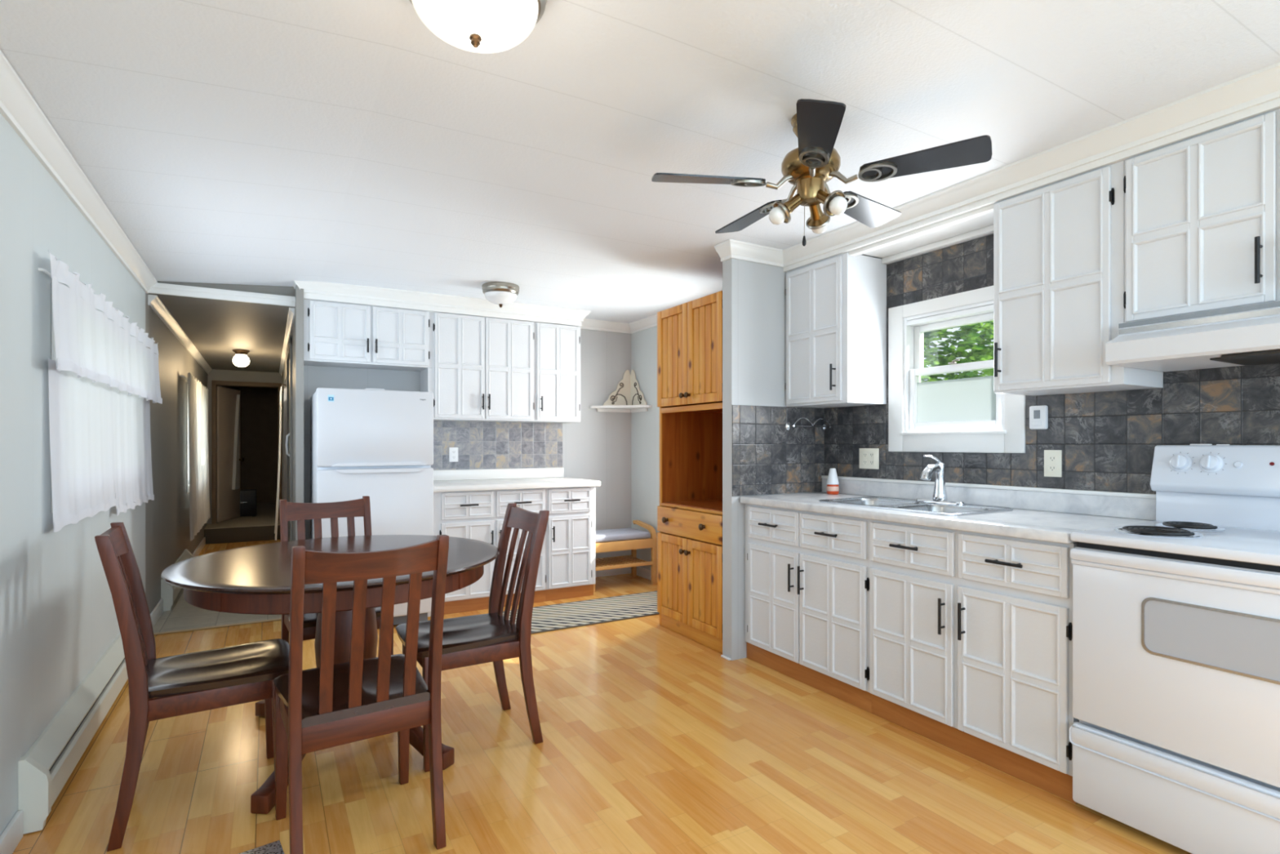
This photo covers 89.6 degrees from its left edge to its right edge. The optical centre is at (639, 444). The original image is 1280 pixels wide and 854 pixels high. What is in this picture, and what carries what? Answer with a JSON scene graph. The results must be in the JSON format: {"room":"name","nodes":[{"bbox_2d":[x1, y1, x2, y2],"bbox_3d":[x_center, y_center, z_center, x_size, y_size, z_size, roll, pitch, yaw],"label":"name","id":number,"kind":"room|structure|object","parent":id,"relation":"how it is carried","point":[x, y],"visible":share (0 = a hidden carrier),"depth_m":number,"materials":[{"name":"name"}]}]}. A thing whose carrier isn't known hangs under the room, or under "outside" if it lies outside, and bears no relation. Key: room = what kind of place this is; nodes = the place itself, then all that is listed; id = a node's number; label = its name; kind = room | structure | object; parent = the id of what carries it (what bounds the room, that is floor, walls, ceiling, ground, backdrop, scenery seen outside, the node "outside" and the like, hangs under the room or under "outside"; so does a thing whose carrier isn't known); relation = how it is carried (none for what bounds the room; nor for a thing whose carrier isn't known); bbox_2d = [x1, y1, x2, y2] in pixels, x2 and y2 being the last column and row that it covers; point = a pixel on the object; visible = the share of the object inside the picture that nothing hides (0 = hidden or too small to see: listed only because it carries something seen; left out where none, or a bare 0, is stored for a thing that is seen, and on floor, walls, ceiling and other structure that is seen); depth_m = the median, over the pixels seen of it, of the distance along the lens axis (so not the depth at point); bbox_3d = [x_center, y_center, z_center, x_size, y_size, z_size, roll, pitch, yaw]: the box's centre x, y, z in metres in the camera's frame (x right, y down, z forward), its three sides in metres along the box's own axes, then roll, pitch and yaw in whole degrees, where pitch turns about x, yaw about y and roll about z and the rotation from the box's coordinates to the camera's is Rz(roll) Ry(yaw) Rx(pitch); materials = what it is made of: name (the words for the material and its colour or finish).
{"room":"eat-in kitchen","nodes":[
{"label":"eat-in kitchen","id":0,"kind":"room"},
{"bbox_2d":[0,112,222,835],"bbox_3d":[-3.253,0.005,4.184,0.120,2.400,15.700,0,0,-30],"label":"wall","id":1,"kind":"structure","parent":0,"point":[58,617],"depth_m":2.23,"materials":[{"name":"grey paint"}]},
{"bbox_2d":[0,809,22,853],"bbox_3d":[-0.584,1.162,-0.302,0.016,0.084,5.260,0,0,-30],"label":"baseboard","id":2,"kind":"structure","parent":1,"relation":"attached to","point":[12,834],"depth_m":1.90,"materials":[{"name":"white paint"}]},
{"bbox_2d":[17,632,128,834],"bbox_3d":[-2.330,1.087,2.777,0.070,0.228,1.800,0,0,-30],"label":"baseboard heater","id":3,"kind":"object","parent":1,"relation":"attached to","point":[46,767],"visible":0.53,"depth_m":2.28,"materials":[{"name":"metal"}]},
{"bbox_2d":[37,267,108,319],"bbox_3d":[-2.548,-0.585,3.102,0.018,0.010,2.180,0,0,-30],"label":"curtain rod","id":4,"kind":"object","parent":1,"relation":"attached to","point":[44,270],"visible":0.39,"depth_m":2.18,"materials":[{"name":"white paint"}]},
{"bbox_2d":[47,249,162,404],"bbox_3d":[-2.494,-0.449,3.104,0.049,0.400,2.220,0,0,-29],"label":"window valance","id":5,"kind":"object","parent":4,"relation":"hanging from","point":[91,345],"visible":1,"depth_m":2.72,"materials":[{"name":"white fabric"}]},
{"bbox_2d":[0,49,157,293],"bbox_3d":[-1.172,-0.993,0.758,0.058,0.082,7.685,0,0,-30],"label":"trim","id":6,"kind":"structure","parent":1,"relation":"attached to","point":[18,107],"depth_m":2.28,"materials":[{"name":"white paint"}]},
{"bbox_2d":[51,282,115,513],"bbox_3d":[-2.578,-0.165,3.061,0.086,0.820,1.840,0,0,-30],"label":"window","id":7,"kind":"structure","parent":1,"relation":"in","point":[53,347],"depth_m":2.29,"materials":[{"name":"white paint"}]},
{"bbox_2d":[48,358,116,532],"bbox_3d":[-2.283,0.005,2.669,0.024,0.601,1.055,0,0,-30],"label":"window curtain","id":8,"kind":"object","parent":7,"relation":"attached to","point":[81,420],"visible":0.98,"depth_m":2.56,"materials":[{"name":"white fabric"}]},
{"bbox_2d":[112,386,154,515],"bbox_3d":[-2.806,0.028,3.591,0.026,0.646,1.045,0,0,-29],"label":"window curtain","id":9,"kind":"object","parent":7,"relation":"attached to","point":[133,475],"visible":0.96,"depth_m":3.48,"materials":[{"name":"white fabric"}]},
{"bbox_2d":[150,598,163,627],"bbox_3d":[-3.119,1.155,4.088,0.016,0.100,1.240,0,0,-30],"label":"baseboard","id":10,"kind":"structure","parent":1,"relation":"attached to","point":[156,613],"depth_m":4.37,"materials":[{"name":"white paint"}]},
{"bbox_2d":[160,549,193,611],"bbox_3d":[-3.797,1.087,5.319,0.070,0.228,1.550,0,0,-30],"label":"baseboard heater","id":11,"kind":"object","parent":1,"relation":"attached to","point":[169,593],"visible":0.5,"depth_m":4.66,"materials":[{"name":"metal"}]},
{"bbox_2d":[147,294,212,373],"bbox_3d":[-4.321,-0.927,6.200,0.046,0.066,4.740,0,0,-30],"label":"trim","id":12,"kind":"structure","parent":1,"relation":"attached to","point":[154,302],"depth_m":5.15,"materials":[{"name":"white paint"}]},
{"bbox_2d":[186,383,189,493],"bbox_3d":[-4.670,-0.055,6.686,0.086,1.040,1.370,0,0,-30],"label":"window","id":13,"kind":"structure","parent":1,"relation":"in","point":[188,465],"depth_m":6.17,"materials":[{"name":"white paint"}]},
{"bbox_2d":[192,537,205,556],"bbox_3d":[-4.726,1.160,6.873,0.016,0.090,2.030,0,0,-30],"label":"baseboard","id":14,"kind":"structure","parent":1,"relation":"attached to","point":[202,543],"depth_m":7.14,"materials":[{"name":"white paint"}]},
{"bbox_2d":[147,281,294,307],"bbox_3d":[-2.759,-1.042,4.325,0.877,0.165,0.070,0,0,-30],"label":"crown molding","id":15,"kind":"structure","parent":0,"point":[273,290],"depth_m":4.34,"materials":[{"name":"grey paint"}]},
{"bbox_2d":[147,282,295,306],"bbox_3d":[-2.734,-0.989,4.283,0.877,0.067,0.028,0,0,-30],"label":"trim","id":16,"kind":"structure","parent":15,"relation":"attached to","point":[157,288],"depth_m":4.26,"materials":[{"name":"white paint"}]},
{"bbox_2d":[157,295,288,389],"bbox_3d":[-4.782,-1.010,7.782,0.830,0.100,7.940,0,0,-30],"label":"ceiling","id":17,"kind":"structure","parent":0,"point":[215,328],"depth_m":5.43,"materials":[{"name":"grey paint"}]},
{"bbox_2d":[232,349,249,367],"bbox_3d":[-4.079,-0.875,6.594,0.152,0.169,0.152,0,0,-30],"label":"ceiling lamp","id":18,"kind":"object","parent":17,"relation":"attached to","point":[241,359],"visible":1,"depth_m":6.54,"materials":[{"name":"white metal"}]},
{"bbox_2d":[204,502,279,528],"bbox_3d":[-5.037,1.163,10.059,2.665,0.285,3.740,0,0,-30],"label":"floor","id":19,"kind":"structure","parent":0,"point":[265,511],"depth_m":8.62,"materials":[{"name":"brown wood"}]},
{"bbox_2d":[240,488,256,516],"bbox_3d":[-5.623,0.835,9.140,0.320,0.370,0.266,0,0,-30],"label":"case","id":20,"kind":"object","parent":19,"relation":"on","point":[247,496],"visible":0.72,"depth_m":9.06,"materials":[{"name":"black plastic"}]},
{"bbox_2d":[207,368,281,524],"bbox_3d":[-5.171,0.005,8.504,0.877,2.400,0.100,0,0,-30],"label":"wall","id":21,"kind":"structure","parent":0,"point":[214,375],"depth_m":8.32,"materials":[{"name":"paint"}]},
{"bbox_2d":[217,386,244,521],"bbox_3d":[-5.515,0.130,8.699,0.103,1.760,0.670,0,0,-11],"label":"door","id":22,"kind":"structure","parent":21,"relation":"in","point":[228,499],"depth_m":8.59,"materials":[{"name":"beige paint"}]},
{"bbox_2d":[231,394,239,489],"bbox_3d":[-5.541,-0.035,8.872,0.040,1.300,0.240,0,0,-11],"label":"hanging towel","id":23,"kind":"object","parent":22,"relation":"hanging from","point":[236,466],"visible":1,"depth_m":8.85,"materials":[{"name":"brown fabric"}]},
{"bbox_2d":[211,380,281,524],"bbox_3d":[-5.170,0.102,8.496,0.782,1.834,0.155,0,0,-30],"label":"door frame","id":24,"kind":"structure","parent":21,"relation":"attached to","point":[214,383],"depth_m":8.26,"materials":[{"name":"brown wood"}]},
{"bbox_2d":[227,387,277,502],"bbox_3d":[-5.947,-0.090,11.635,2.665,2.210,0.100,0,0,-30],"label":"wall","id":25,"kind":"structure","parent":0,"point":[259,406],"depth_m":11.20,"materials":[{"name":"brown wood"}]},
{"bbox_2d":[281,284,303,541],"bbox_3d":[-3.546,0.005,6.518,0.047,2.400,4.965,0,0,-30],"label":"wall","id":26,"kind":"structure","parent":0,"point":[297,331],"depth_m":4.38,"materials":[{"name":"paint"}]},
{"bbox_2d":[153,617,281,634],"bbox_3d":[-2.738,1.198,4.262,0.809,0.006,0.030,0,0,-30],"label":"trim","id":27,"kind":"structure","parent":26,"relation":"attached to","point":[277,619],"depth_m":4.23,"materials":[{"name":"beige wood"}]},
{"bbox_2d":[279,307,294,375],"bbox_3d":[-3.637,-0.935,6.595,0.035,0.049,4.740,0,0,-30],"label":"trim","id":28,"kind":"structure","parent":26,"relation":"attached to","point":[291,316],"depth_m":5.58,"materials":[{"name":"white paint"}]},
{"bbox_2d":[284,335,292,540],"bbox_3d":[-2.984,0.178,5.494,0.084,2.046,1.100,0,0,-30],"label":"door","id":29,"kind":"structure","parent":26,"relation":"in","point":[289,352],"depth_m":5.02,"materials":[{"name":"grey paint"}]},
{"bbox_2d":[295,280,591,326],"bbox_3d":[-1.380,-1.076,4.886,2.200,0.082,0.058,0,0,-30],"label":"trim","id":30,"kind":"structure","parent":26,"relation":"attached to","point":[317,287],"depth_m":4.80,"materials":[{"name":"white paint"}]},
{"bbox_3d":[-3.998,-0.620,7.218,0.035,0.010,1.110,0,0,-30],"label":"curtain rod","id":31,"kind":"object","parent":26,"relation":"attached to","visible":0},
{"bbox_2d":[274,386,281,540],"bbox_3d":[-4.040,0.203,7.194,0.066,1.636,1.000,0,0,-30],"label":"curtain","id":32,"kind":"object","parent":31,"relation":"hanging from","point":[280,406],"visible":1,"depth_m":6.87,"materials":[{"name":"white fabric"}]},
{"bbox_2d":[303,328,631,558],"bbox_3d":[-1.296,-0.020,5.406,2.738,2.450,0.120,0,0,-30],"label":"wall","id":33,"kind":"structure","parent":0,"point":[597,447],"depth_m":5.84,"materials":[{"name":"grey paint"}]},
{"bbox_2d":[303,298,431,371],"bbox_3d":[-1.991,-0.784,4.730,0.854,0.422,0.352,0,0,-30],"label":"upper cabinet","id":34,"kind":"object","parent":33,"relation":"attached to","point":[336,334],"visible":1,"depth_m":4.61,"materials":[{"name":"white paint"}]},
{"bbox_2d":[419,311,534,422],"bbox_3d":[-1.281,-0.591,5.140,0.844,0.808,0.352,0,0,-30],"label":"upper cabinet","id":35,"kind":"object","parent":33,"relation":"attached to","point":[482,369],"visible":0.98,"depth_m":5.01,"materials":[{"name":"white paint"}]},
{"bbox_2d":[431,420,562,470],"bbox_3d":[-1.232,0.008,5.369,1.265,0.394,0.007,0,0,-30],"label":"tile backsplash","id":36,"kind":"structure","parent":33,"relation":"attached to","point":[481,445],"depth_m":5.39,"materials":[{"name":"tile"}]},
{"bbox_2d":[448,447,457,462],"bbox_3d":[-1.504,0.084,5.202,0.072,0.116,0.008,0,0,-30],"label":"outlet plate","id":37,"kind":"object","parent":36,"relation":"attached to","point":[453,451],"visible":1,"depth_m":5.20,"materials":[{"name":"white plastic"}]},
{"bbox_2d":[529,321,580,422],"bbox_3d":[-0.739,-0.591,5.453,0.406,0.808,0.352,0,0,-30],"label":"upper cabinet","id":38,"kind":"object","parent":33,"relation":"attached to","point":[557,346],"visible":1,"depth_m":5.33,"materials":[{"name":"white paint"}]},
{"bbox_2d":[580,318,631,333],"bbox_3d":[-0.351,-1.076,5.849,0.660,0.082,0.058,0,0,-30],"label":"trim","id":39,"kind":"structure","parent":33,"relation":"attached to","point":[590,324],"depth_m":5.87,"materials":[{"name":"white paint"}]},
{"bbox_2d":[595,567,631,577],"bbox_3d":[-0.362,1.162,5.867,0.659,0.084,0.016,0,0,-30],"label":"baseboard","id":40,"kind":"structure","parent":33,"relation":"attached to","point":[625,570],"depth_m":5.92,"materials":[{"name":"white paint"}]},
{"bbox_2d":[589,404,651,412],"bbox_3d":[-0.175,-0.321,5.769,0.430,0.052,0.370,0,0,-30],"label":"corner shelf","id":41,"kind":"object","parent":33,"relation":"attached to","point":[613,408],"visible":1,"depth_m":5.79,"materials":[{"name":"white paint"}]},
{"bbox_2d":[603,369,647,405],"bbox_3d":[-0.138,-0.520,5.824,0.296,0.345,0.296,0,0,-30],"label":"ornament","id":42,"kind":"object","parent":41,"relation":"on","point":[628,392],"visible":0.99,"depth_m":5.96,"materials":[{"name":"beige paint"}]},
{"bbox_2d":[12,539,1192,853],"bbox_3d":[-0.668,1.253,3.442,3.855,0.104,12.070,0,0,-30],"label":"floor","id":43,"kind":"structure","parent":0,"point":[655,741],"depth_m":2.34,"materials":[{"name":"laminate"}]},
{"bbox_2d":[94,521,288,851],"bbox_3d":[-1.497,0.737,2.202,0.554,0.934,0.424,0,0,-34],"label":"dining chair","id":44,"kind":"object","parent":43,"relation":"on","point":[186,683],"visible":0.91,"depth_m":2.08,"materials":[{"name":"brown wood"}]},
{"bbox_2d":[204,524,280,544],"bbox_3d":[-4.890,1.115,7.969,0.828,0.180,0.023,0,0,-30],"label":"step","id":45,"kind":"structure","parent":43,"relation":"on","point":[217,535],"depth_m":7.94,"materials":[{"name":"brown wood"}]},
{"bbox_2d":[238,840,284,853],"bbox_3d":[-1.076,1.202,1.804,0.160,0.005,0.260,0,0,-38],"label":"rug","id":46,"kind":"object","parent":43,"relation":"in","point":[274,847],"visible":1,"depth_m":1.91,"materials":[{"name":"fabric"}]},
{"bbox_2d":[160,534,499,813],"bbox_3d":[-1.200,0.828,2.639,1.220,0.748,1.220,0,0,-34],"label":"dining table","id":47,"kind":"object","parent":43,"relation":"on","point":[255,579],"visible":0.41,"depth_m":2.38,"materials":[{"name":"brown wood"}]},
{"bbox_2d":[279,495,394,654],"bbox_3d":[-1.444,0.737,3.052,0.424,0.934,0.554,0,0,-35],"label":"dining chair","id":48,"kind":"object","parent":43,"relation":"on","point":[289,511],"visible":0.15,"depth_m":3.21,"materials":[{"name":"brown wood"}]},
{"bbox_2d":[273,534,448,853],"bbox_3d":[-0.878,0.737,2.007,0.424,0.934,0.554,0,0,-34],"label":"dining chair","id":49,"kind":"object","parent":43,"relation":"on","point":[329,704],"visible":1,"depth_m":1.86,"materials":[{"name":"brown wood"}]},
{"bbox_2d":[310,387,433,624],"bbox_3d":[-1.883,0.422,4.492,0.706,1.565,0.796,0,0,-30],"label":"refrigerator","id":50,"kind":"object","parent":43,"relation":"on","point":[376,443],"visible":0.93,"depth_m":4.17,"materials":[{"name":"white metal"}]},
{"bbox_2d":[395,502,549,772],"bbox_3d":[-0.694,0.737,2.662,0.554,0.934,0.424,0,0,-31],"label":"dining chair","id":51,"kind":"object","parent":43,"relation":"on","point":[474,639],"visible":0.8,"depth_m":2.60,"materials":[{"name":"brown wood"}]},
{"bbox_2d":[433,488,546,614],"bbox_3d":[-1.229,0.769,4.963,0.855,0.871,0.674,0,0,-30],"label":"base cabinet","id":52,"kind":"object","parent":43,"relation":"on","point":[478,515],"visible":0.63,"depth_m":4.68,"materials":[{"name":"white paint"}]},
{"bbox_2d":[433,467,600,492],"bbox_3d":[-1.044,0.269,5.078,1.300,0.126,0.690,0,0,-30],"label":"countertop","id":53,"kind":"structure","parent":52,"relation":"on","point":[447,480],"depth_m":5.13,"materials":[{"name":"white laminate"}]},
{"bbox_2d":[545,486,595,600],"bbox_3d":[-0.677,0.769,5.282,0.418,0.871,0.674,0,0,-30],"label":"base cabinet","id":54,"kind":"object","parent":43,"relation":"on","point":[571,529],"visible":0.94,"depth_m":5.02,"materials":[{"name":"white paint"}]},
{"bbox_2d":[502,590,659,633],"bbox_3d":[-0.276,1.200,4.679,1.460,0.009,0.604,0,0,-30],"label":"braided rug","id":55,"kind":"object","parent":43,"relation":"on","point":[597,611],"visible":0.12,"depth_m":4.60,"materials":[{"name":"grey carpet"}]},
{"bbox_2d":[593,520,657,591],"bbox_3d":[-0.223,0.945,5.554,0.628,0.519,0.382,0,0,-30],"label":"storage bench","id":56,"kind":"object","parent":43,"relation":"on","point":[620,539],"visible":0.68,"depth_m":5.49,"materials":[{"name":"brown wood"}]},
{"bbox_2d":[595,527,650,542],"bbox_3d":[-0.228,0.781,5.551,0.545,0.056,0.358,0,0,-30],"label":"cushion","id":57,"kind":"object","parent":56,"relation":"on","point":[629,535],"depth_m":5.45,"materials":[{"name":"grey fabric"}]},
{"bbox_2d":[595,555,652,570],"bbox_3d":[-0.228,1.019,5.551,0.557,0.028,0.382,0,0,-30],"label":"slatted shelf","id":58,"kind":"object","parent":56,"relation":"attached to","point":[626,561],"depth_m":5.51,"materials":[{"name":"brown wood"}]},
{"bbox_2d":[657,290,722,653],"bbox_3d":[0.575,0.162,4.147,0.728,2.084,0.719,0,0,-30],"label":"cabinet","id":59,"kind":"object","parent":43,"relation":"on","point":[690,334],"visible":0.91,"depth_m":4.08,"materials":[{"name":"brown wood"}]},
{"bbox_2d":[745,503,871,712],"bbox_3d":[1.045,0.768,3.395,0.654,0.873,0.868,0,0,-30],"label":"base cabinet","id":60,"kind":"object","parent":43,"relation":"on","point":[807,573],"visible":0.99,"depth_m":3.18,"materials":[{"name":"white paint"}]},
{"bbox_2d":[868,519,1079,804],"bbox_3d":[1.473,0.768,2.654,0.654,0.873,0.843,0,0,-30],"label":"base cabinet","id":61,"kind":"object","parent":43,"relation":"on","point":[971,633],"visible":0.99,"depth_m":2.43,"materials":[{"name":"white paint"}]},
{"bbox_2d":[739,475,1155,543],"bbox_3d":[1.269,0.260,3.032,0.660,0.138,1.710,0,0,-30],"label":"countertop","id":62,"kind":"structure","parent":61,"relation":"on","point":[1040,513],"depth_m":2.74,"materials":[{"name":"laminate"}]},
{"bbox_2d":[826,467,839,493],"bbox_3d":[1.127,0.215,3.768,0.071,0.150,0.071,0,0,-30],"label":"air freshener","id":63,"kind":"object","parent":62,"relation":"on","point":[833,487],"visible":1,"depth_m":3.74,"materials":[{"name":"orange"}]},
{"bbox_2d":[818,496,1013,515],"bbox_3d":[1.271,0.368,3.049,0.470,0.172,0.760,0,0,-30],"label":"sink","id":64,"kind":"object","parent":62,"relation":"in","point":[878,502],"visible":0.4,"depth_m":3.02,"materials":[{"name":"silver metal"}]},
{"bbox_2d":[915,454,965,504],"bbox_3d":[1.407,0.166,3.093,0.168,0.232,0.256,0,0,-30],"label":"faucet","id":65,"kind":"object","parent":62,"relation":"on","point":[940,494],"visible":1,"depth_m":3.09,"materials":[{"name":"silver metal"}]},
{"bbox_2d":[1069,444,1279,853],"bbox_3d":[1.884,0.602,1.954,0.668,1.205,0.768,0,0,-30],"label":"stove","id":66,"kind":"object","parent":43,"relation":"on","point":[1175,738],"visible":1,"depth_m":1.91,"materials":[{"name":"white metal"}]},
{"bbox_2d":[1070,520,1279,566],"bbox_3d":[1.885,0.303,1.954,0.660,0.032,0.760,0,0,-30],"label":"cooktop","id":67,"kind":"object","parent":66,"relation":"in","point":[1235,544],"depth_m":1.97,"materials":[{"name":"white metal"}]},
{"bbox_2d":[1233,461,1243,467],"bbox_3d":[2.042,0.070,2.201,0.015,0.025,0.024,0,0,-30],"label":"switch","id":68,"kind":"object","parent":66,"relation":"attached to","point":[1236,464],"depth_m":2.20,"materials":[{"name":"white plastic"}]},
{"bbox_2d":[0,0,1279,323],"bbox_3d":[0.322,-1.143,1.727,3.855,0.247,8.110,0,0,-30],"label":"ceiling","id":69,"kind":"structure","parent":0,"point":[282,143],"depth_m":2.14,"materials":[{"name":"white paint"}]},
{"bbox_2d":[408,0,546,53],"bbox_3d":[-0.390,-1.026,1.530,0.340,0.168,0.340,0,0,-30],"label":"ceiling lamp","id":70,"kind":"object","parent":69,"relation":"attached to","point":[476,26],"visible":1,"depth_m":1.50,"materials":[{"name":"white glass"}]},
{"bbox_2d":[481,281,519,307],"bbox_3d":[-0.984,-1.041,4.559,0.260,0.152,0.260,0,0,-30],"label":"ceiling lamp","id":71,"kind":"object","parent":69,"relation":"attached to","point":[500,293],"visible":1,"depth_m":4.47,"materials":[{"name":"white glass"}]},
{"bbox_2d":[651,98,991,246],"bbox_3d":[0.583,-0.899,2.236,1.056,0.435,1.040,0,0,-30],"label":"ceiling fan","id":72,"kind":"object","parent":69,"relation":"hanging from","point":[816,124],"visible":1,"depth_m":2.12,"materials":[{"name":"black wood"}]},
{"bbox_2d":[722,257,824,660],"bbox_3d":[0.798,0.044,3.805,0.712,2.322,0.083,0,0,-30],"label":"wall partition","id":73,"kind":"structure","parent":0,"point":[754,297],"depth_m":3.64,"materials":[{"name":"grey paint"}]},
{"bbox_2d":[714,239,731,262],"bbox_3d":[0.479,-1.076,3.588,0.058,0.082,0.141,0,0,-30],"label":"trim","id":74,"kind":"structure","parent":73,"relation":"attached to","point":[723,249],"depth_m":3.60,"materials":[{"name":"white paint"}]},
{"bbox_2d":[729,239,783,267],"bbox_3d":[0.665,-1.076,3.647,0.440,0.082,0.058,0,0,-30],"label":"trim","id":75,"kind":"structure","parent":73,"relation":"attached to","point":[742,251],"depth_m":3.64,"materials":[{"name":"white paint"}]},
{"bbox_2d":[732,404,823,496],"bbox_3d":[0.818,0.035,3.764,0.701,0.508,0.008,0,0,-30],"label":"tile backsplash","id":76,"kind":"structure","parent":73,"relation":"attached to","point":[768,458],"depth_m":3.74,"materials":[{"name":"tile"}]},
{"bbox_2d":[785,417,831,430],"bbox_3d":[1.016,-0.119,3.841,0.348,0.076,0.054,0,0,-30],"label":"towel rail","id":77,"kind":"object","parent":76,"relation":"attached to","point":[788,426],"visible":1,"depth_m":3.79,"materials":[{"name":"silver metal"}]},
{"bbox_2d":[782,62,1279,271],"bbox_3d":[1.460,-1.076,2.653,0.058,0.082,2.575,0,0,-30],"label":"trim","id":78,"kind":"structure","parent":73,"relation":"attached to","point":[1262,86],"depth_m":2.38,"materials":[{"name":"white paint"}]},
{"bbox_2d":[631,233,1158,570],"bbox_3d":[1.007,-0.020,4.276,0.120,2.450,11.600,0,0,-30],"label":"wall","id":79,"kind":"structure","parent":0,"point":[645,424],"depth_m":5.79,"materials":[{"name":"grey paint"}]},
{"bbox_2d":[629,314,657,333],"bbox_3d":[0.477,-1.076,5.016,0.058,0.082,2.330,0,0,-30],"label":"trim","id":80,"kind":"structure","parent":79,"relation":"attached to","point":[650,322],"depth_m":5.78,"materials":[{"name":"white paint"}]},
{"bbox_2d":[636,566,651,580],"bbox_3d":[0.073,1.162,5.758,0.016,0.084,0.600,0,0,-30],"label":"baseboard","id":81,"kind":"structure","parent":79,"relation":"attached to","point":[641,571],"depth_m":5.80,"materials":[{"name":"white paint"}]},
{"bbox_2d":[785,252,886,408],"bbox_3d":[1.084,-0.615,3.653,0.359,0.790,0.462,0,0,-30],"label":"upper cabinet","id":82,"kind":"object","parent":79,"relation":"attached to","point":[836,306],"visible":1,"depth_m":3.50,"materials":[{"name":"white paint"}]},
{"bbox_2d":[848,204,994,264],"bbox_3d":[1.423,-1.050,3.125,0.300,0.131,0.786,0,0,-30],"label":"trim","id":83,"kind":"structure","parent":79,"relation":"attached to","point":[979,223],"depth_m":3.14,"materials":[{"name":"white paint"}]},
{"bbox_2d":[888,285,1025,453],"bbox_3d":[1.588,-0.350,3.232,0.138,0.781,0.730,0,0,-30],"label":"window","id":84,"kind":"structure","parent":79,"relation":"in","point":[965,415],"depth_m":3.26,"materials":[{"name":"white paint"}]},
{"bbox_2d":[824,234,1279,493],"bbox_3d":[1.777,-0.340,2.814,0.007,1.289,2.597,0,0,-30],"label":"tile backsplash","id":85,"kind":"structure","parent":79,"relation":"attached to","point":[1108,440],"depth_m":2.71,"materials":[{"name":"tile"}]},
{"bbox_2d":[859,448,879,469],"bbox_3d":[1.291,0.081,3.638,0.008,0.116,0.136,0,0,-30],"label":"outlet plate","id":86,"kind":"object","parent":85,"relation":"attached to","point":[868,457],"visible":1,"depth_m":3.63,"materials":[{"name":"white plastic"}]},
{"bbox_2d":[1029,404,1048,429],"bbox_3d":[1.747,-0.117,2.828,0.028,0.104,0.072,0,0,-30],"label":"thermostat","id":87,"kind":"object","parent":85,"relation":"attached to","point":[1038,415],"visible":1,"depth_m":2.81,"materials":[{"name":"white plastic"}]},
{"bbox_2d":[1044,449,1062,476],"bbox_3d":[1.783,0.083,2.786,0.008,0.116,0.072,0,0,-30],"label":"outlet plate","id":88,"kind":"object","parent":85,"relation":"attached to","point":[1052,458],"visible":1,"depth_m":2.78,"materials":[{"name":"white plastic"}]},
{"bbox_2d":[1048,455,1056,462],"bbox_3d":[1.781,0.062,2.785,0.002,0.029,0.034,0,0,-30],"label":"socket","id":89,"kind":"object","parent":88,"relation":"attached to","point":[1051,458],"depth_m":2.78,"materials":[{"name":"white plastic"}]},
{"bbox_2d":[1048,464,1056,471],"bbox_3d":[1.781,0.104,2.785,0.002,0.029,0.034,0,0,-30],"label":"socket","id":90,"kind":"object","parent":88,"relation":"attached to","point":[1051,468],"depth_m":2.78,"materials":[{"name":"white plastic"}]},
{"bbox_2d":[993,160,1163,395],"bbox_3d":[1.713,-0.612,2.563,0.359,0.796,0.473,0,0,-30],"label":"upper cabinet","id":91,"kind":"object","parent":79,"relation":"attached to","point":[1059,246],"visible":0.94,"depth_m":2.47,"materials":[{"name":"white paint"}]},
{"bbox_2d":[1105,300,1279,372],"bbox_3d":[1.980,-0.342,1.993,0.449,0.161,0.765,0,0,-30],"label":"range hood","id":92,"kind":"object","parent":79,"relation":"attached to","point":[1246,335],"visible":1,"depth_m":2.04,"materials":[{"name":"white metal"}]},
{"bbox_2d":[1220,349,1279,359],"bbox_3d":[1.842,-0.267,1.904,0.065,0.012,0.180,0,0,-30],"label":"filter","id":93,"kind":"object","parent":92,"relation":"attached to","point":[1261,353],"depth_m":1.91,"materials":[{"name":"grey metal"}]},
{"bbox_2d":[1123,108,1279,322],"bbox_3d":[2.043,-0.717,1.992,0.359,0.586,0.846,0,0,-30],"label":"upper cabinet","id":94,"kind":"object","parent":79,"relation":"attached to","point":[1202,212],"visible":1,"depth_m":2.09,"materials":[{"name":"white paint"}]},
{"label":"outside","id":95,"kind":"structure","parent":0,"visible":0},
{"bbox_3d":[3.660,1.930,13.660,100.000,0.050,100.000,0,0,-30],"label":"ground","id":96,"kind":"structure","parent":95,"visible":0},
{"bbox_2d":[920,320,993,382],"bbox_3d":[3.630,-0.475,9.516,4.244,4.773,4.192,0,0,-30],"label":"leafy tree","id":97,"kind":"object","parent":96,"relation":"on","point":[970,335],"visible":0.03,"depth_m":8.14,"materials":[{"name":"green plant"}]},
{"bbox_3d":[-4.547,-0.595,6.578,0.032,0.012,2.192,0,0,-30],"label":"curtain rod","id":98,"kind":"object","parent":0,"visible":0},
{"bbox_2d":[187,372,210,541],"bbox_3d":[-4.472,0.107,6.569,0.051,1.488,2.150,0,0,-30],"label":"curtain","id":99,"kind":"object","parent":98,"relation":"hanging from","point":[197,394],"visible":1,"depth_m":6.35,"materials":[{"name":"white fabric"}]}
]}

